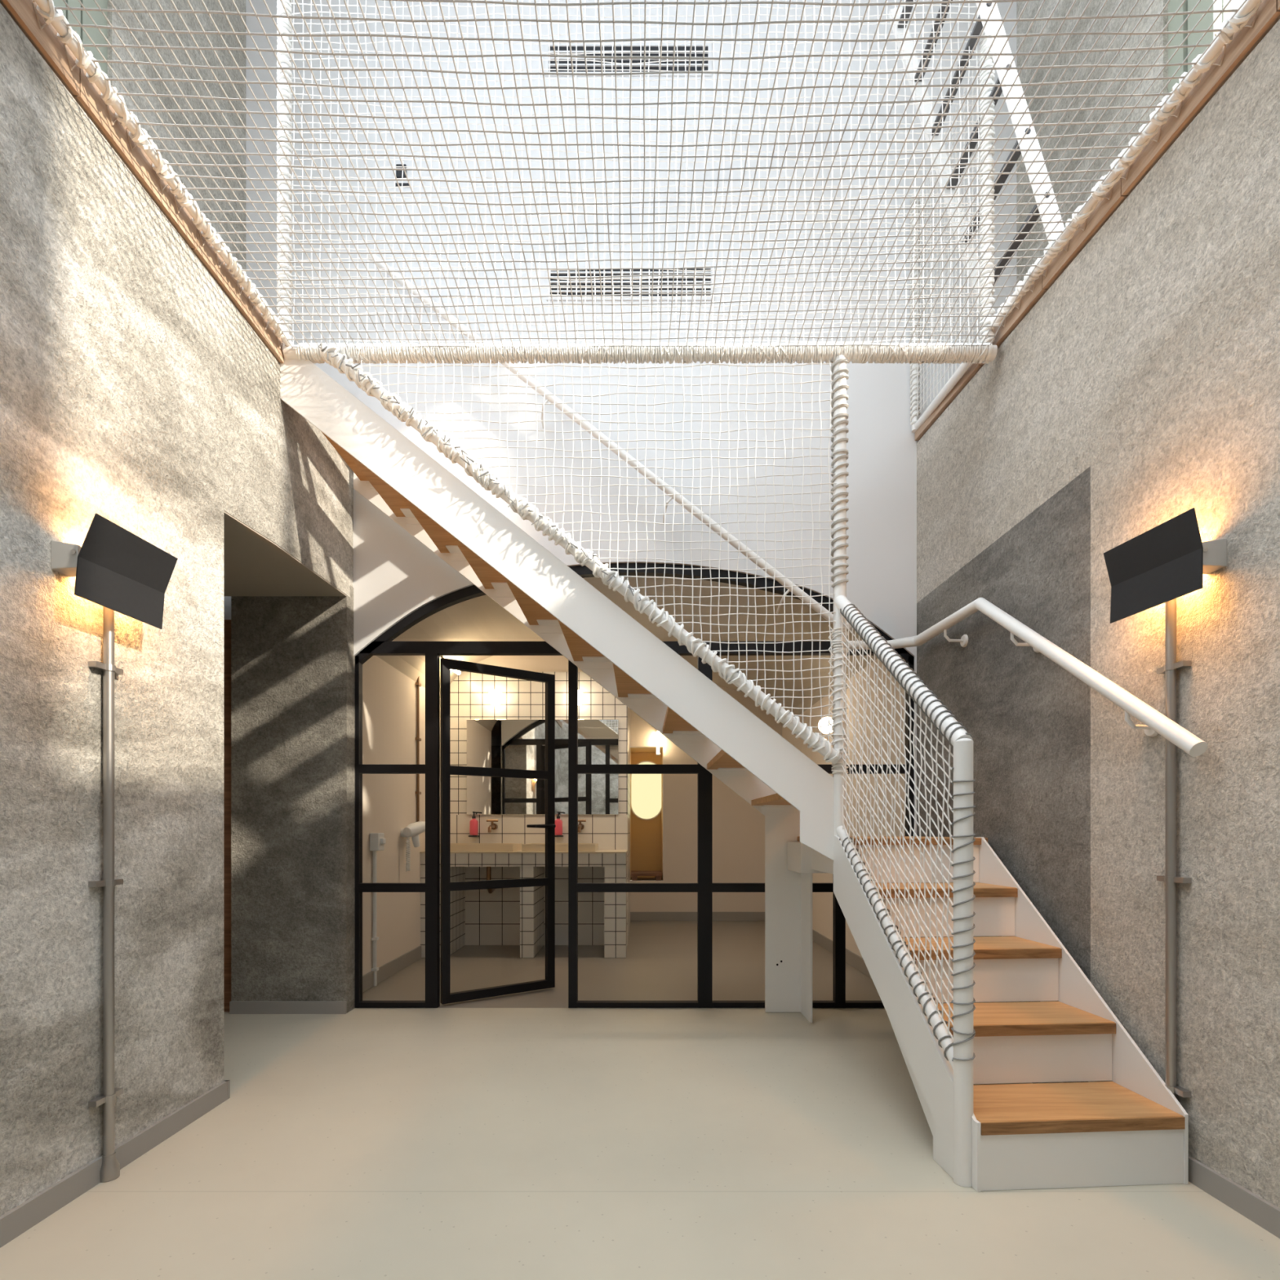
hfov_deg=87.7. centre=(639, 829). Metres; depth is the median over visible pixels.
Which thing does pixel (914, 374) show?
net
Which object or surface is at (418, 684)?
conduit
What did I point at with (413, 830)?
hair dryer
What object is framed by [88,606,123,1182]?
conduit
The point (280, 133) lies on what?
net
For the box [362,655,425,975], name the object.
wall
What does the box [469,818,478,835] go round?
bottle
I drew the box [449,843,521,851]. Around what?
basin
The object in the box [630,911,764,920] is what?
baseboard
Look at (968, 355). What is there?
frame
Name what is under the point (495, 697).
globe lamp
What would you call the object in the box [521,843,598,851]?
basin
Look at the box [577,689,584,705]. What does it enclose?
globe lamp
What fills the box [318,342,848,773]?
net
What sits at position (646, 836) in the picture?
wall niche
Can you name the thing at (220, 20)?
wall
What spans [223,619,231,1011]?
door
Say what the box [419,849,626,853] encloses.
countertop
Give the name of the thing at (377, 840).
wall socket
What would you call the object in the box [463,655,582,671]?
lintel
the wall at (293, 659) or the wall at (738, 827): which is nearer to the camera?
the wall at (293, 659)
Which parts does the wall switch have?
panel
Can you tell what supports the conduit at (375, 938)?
attached to the wall at (389, 697)
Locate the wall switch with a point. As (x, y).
(398, 173)
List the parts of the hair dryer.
coiled cord, handle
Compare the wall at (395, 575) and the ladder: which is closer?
the ladder
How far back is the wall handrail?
2.29 m
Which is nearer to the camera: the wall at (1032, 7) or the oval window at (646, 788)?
the wall at (1032, 7)
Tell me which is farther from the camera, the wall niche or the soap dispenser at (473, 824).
the wall niche
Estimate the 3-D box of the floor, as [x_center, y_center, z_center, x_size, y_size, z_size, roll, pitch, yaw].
[-0.425,1.080,3.250,4.650,0.120,9.900,0,0,0]
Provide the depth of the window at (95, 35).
2.75 m
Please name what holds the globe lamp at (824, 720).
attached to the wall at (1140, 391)
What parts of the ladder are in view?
rail, rail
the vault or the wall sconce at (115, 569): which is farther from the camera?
the vault
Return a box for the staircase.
[279,342,1188,1191]
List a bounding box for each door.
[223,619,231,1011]
[440,657,555,1004]
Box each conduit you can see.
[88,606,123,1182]
[371,850,378,986]
[415,675,421,822]
[1156,598,1191,1097]
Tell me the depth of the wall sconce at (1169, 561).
1.90 m
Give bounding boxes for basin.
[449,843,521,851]
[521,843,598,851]
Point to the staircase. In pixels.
(1122, 1126)
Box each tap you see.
[486,819,497,832]
[577,819,586,832]
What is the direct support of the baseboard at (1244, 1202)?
attached to the wall at (1140, 391)
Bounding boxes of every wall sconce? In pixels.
[51,513,177,629]
[1103,507,1226,623]
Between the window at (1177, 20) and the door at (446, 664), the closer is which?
the window at (1177, 20)
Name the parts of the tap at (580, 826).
spout, lever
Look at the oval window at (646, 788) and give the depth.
8.07 m
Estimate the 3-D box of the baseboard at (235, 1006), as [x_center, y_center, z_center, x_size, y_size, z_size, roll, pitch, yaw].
[-1.954,0.986,3.703,0.643,0.068,0.014,0,0,0]
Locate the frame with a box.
[34,0,1260,431]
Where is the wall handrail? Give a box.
[847,597,1208,756]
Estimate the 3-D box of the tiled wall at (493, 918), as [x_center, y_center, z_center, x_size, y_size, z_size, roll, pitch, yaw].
[-1.030,-0.190,6.695,1.840,2.420,1.590,0,0,0]
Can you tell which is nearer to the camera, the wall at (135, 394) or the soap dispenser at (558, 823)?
the wall at (135, 394)
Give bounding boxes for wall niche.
[630,747,662,879]
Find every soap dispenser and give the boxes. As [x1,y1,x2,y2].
[468,811,479,836]
[555,811,563,836]
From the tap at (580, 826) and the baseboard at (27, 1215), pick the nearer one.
the baseboard at (27, 1215)
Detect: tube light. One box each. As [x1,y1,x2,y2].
[440,655,460,675]
[656,729,660,755]
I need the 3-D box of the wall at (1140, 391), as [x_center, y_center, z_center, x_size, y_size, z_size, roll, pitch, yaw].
[1.838,-0.592,3.250,0.523,3.224,9.700,0,0,0]
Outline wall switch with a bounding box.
[395,164,409,186]
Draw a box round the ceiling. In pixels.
[223,511,346,595]
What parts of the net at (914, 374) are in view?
post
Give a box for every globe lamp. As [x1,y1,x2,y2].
[487,689,503,705]
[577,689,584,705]
[817,716,832,733]
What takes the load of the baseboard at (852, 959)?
attached to the wall at (1140, 391)
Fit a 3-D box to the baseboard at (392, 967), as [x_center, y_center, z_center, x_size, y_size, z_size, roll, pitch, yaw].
[-1.744,0.970,4.615,0.013,0.100,1.370,0,0,0]
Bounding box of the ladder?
[888,0,1064,314]
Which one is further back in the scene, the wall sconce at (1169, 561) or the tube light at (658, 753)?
the tube light at (658, 753)
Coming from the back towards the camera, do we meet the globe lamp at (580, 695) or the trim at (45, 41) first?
the globe lamp at (580, 695)
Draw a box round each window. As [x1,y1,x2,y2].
[53,0,107,75]
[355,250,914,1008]
[631,760,661,820]
[1168,0,1234,93]
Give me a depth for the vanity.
5.31 m
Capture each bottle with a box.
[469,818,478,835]
[555,818,562,835]
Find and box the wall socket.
[369,832,386,850]
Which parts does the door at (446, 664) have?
rail, rail, lever handle, lock plate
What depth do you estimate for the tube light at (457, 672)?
5.55 m
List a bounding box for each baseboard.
[0,1080,230,1248]
[229,1000,346,1013]
[362,946,421,992]
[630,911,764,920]
[812,928,871,978]
[1031,1081,1279,1238]
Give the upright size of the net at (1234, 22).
0.156 m
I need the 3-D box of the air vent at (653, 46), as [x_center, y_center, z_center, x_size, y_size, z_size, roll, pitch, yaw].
[-0.067,-4.387,3.793,0.948,0.188,0.011,0,0,0]
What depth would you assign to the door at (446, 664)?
4.04 m
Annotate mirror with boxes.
[466,719,618,814]
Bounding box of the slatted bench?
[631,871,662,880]
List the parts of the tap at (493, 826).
lever, spout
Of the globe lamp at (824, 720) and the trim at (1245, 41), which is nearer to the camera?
the trim at (1245, 41)
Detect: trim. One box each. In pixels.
[0,0,284,363]
[915,0,1279,440]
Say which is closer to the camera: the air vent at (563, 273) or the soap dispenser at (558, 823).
the air vent at (563, 273)
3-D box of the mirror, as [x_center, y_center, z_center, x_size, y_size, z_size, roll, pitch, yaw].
[-0.860,-0.556,5.891,1.340,0.838,0.012,0,0,0]
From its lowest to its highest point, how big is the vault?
0.800 m
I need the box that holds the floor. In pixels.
[0,920,1279,1279]
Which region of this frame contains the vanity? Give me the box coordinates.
[419,843,626,958]
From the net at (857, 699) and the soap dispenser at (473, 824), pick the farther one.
the soap dispenser at (473, 824)
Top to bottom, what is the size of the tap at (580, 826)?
0.113 m
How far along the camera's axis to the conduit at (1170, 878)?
1.98 m
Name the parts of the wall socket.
switch knob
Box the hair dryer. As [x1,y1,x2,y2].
[400,821,425,871]
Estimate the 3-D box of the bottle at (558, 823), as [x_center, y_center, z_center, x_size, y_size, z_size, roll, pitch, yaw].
[-0.715,-0.028,5.840,0.072,0.145,0.072,0,0,0]
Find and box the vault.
[376,575,877,727]
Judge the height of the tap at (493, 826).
0.113 m
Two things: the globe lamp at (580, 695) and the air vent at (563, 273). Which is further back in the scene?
the globe lamp at (580, 695)
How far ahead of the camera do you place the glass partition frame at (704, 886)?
3.81 m
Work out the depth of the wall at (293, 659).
3.71 m
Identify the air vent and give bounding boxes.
[545,42,711,76]
[546,264,714,300]
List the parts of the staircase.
slope rail, landing frame, landing post, foot rail, rail, newel post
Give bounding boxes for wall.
[0,3,353,1216]
[107,0,245,271]
[223,0,1017,835]
[231,585,355,1013]
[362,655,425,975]
[449,671,630,945]
[630,685,782,911]
[782,18,1279,1208]
[1017,0,1168,283]
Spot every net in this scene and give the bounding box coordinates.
[32,0,1262,348]
[276,0,995,345]
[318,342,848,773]
[839,603,975,1061]
[909,60,979,432]

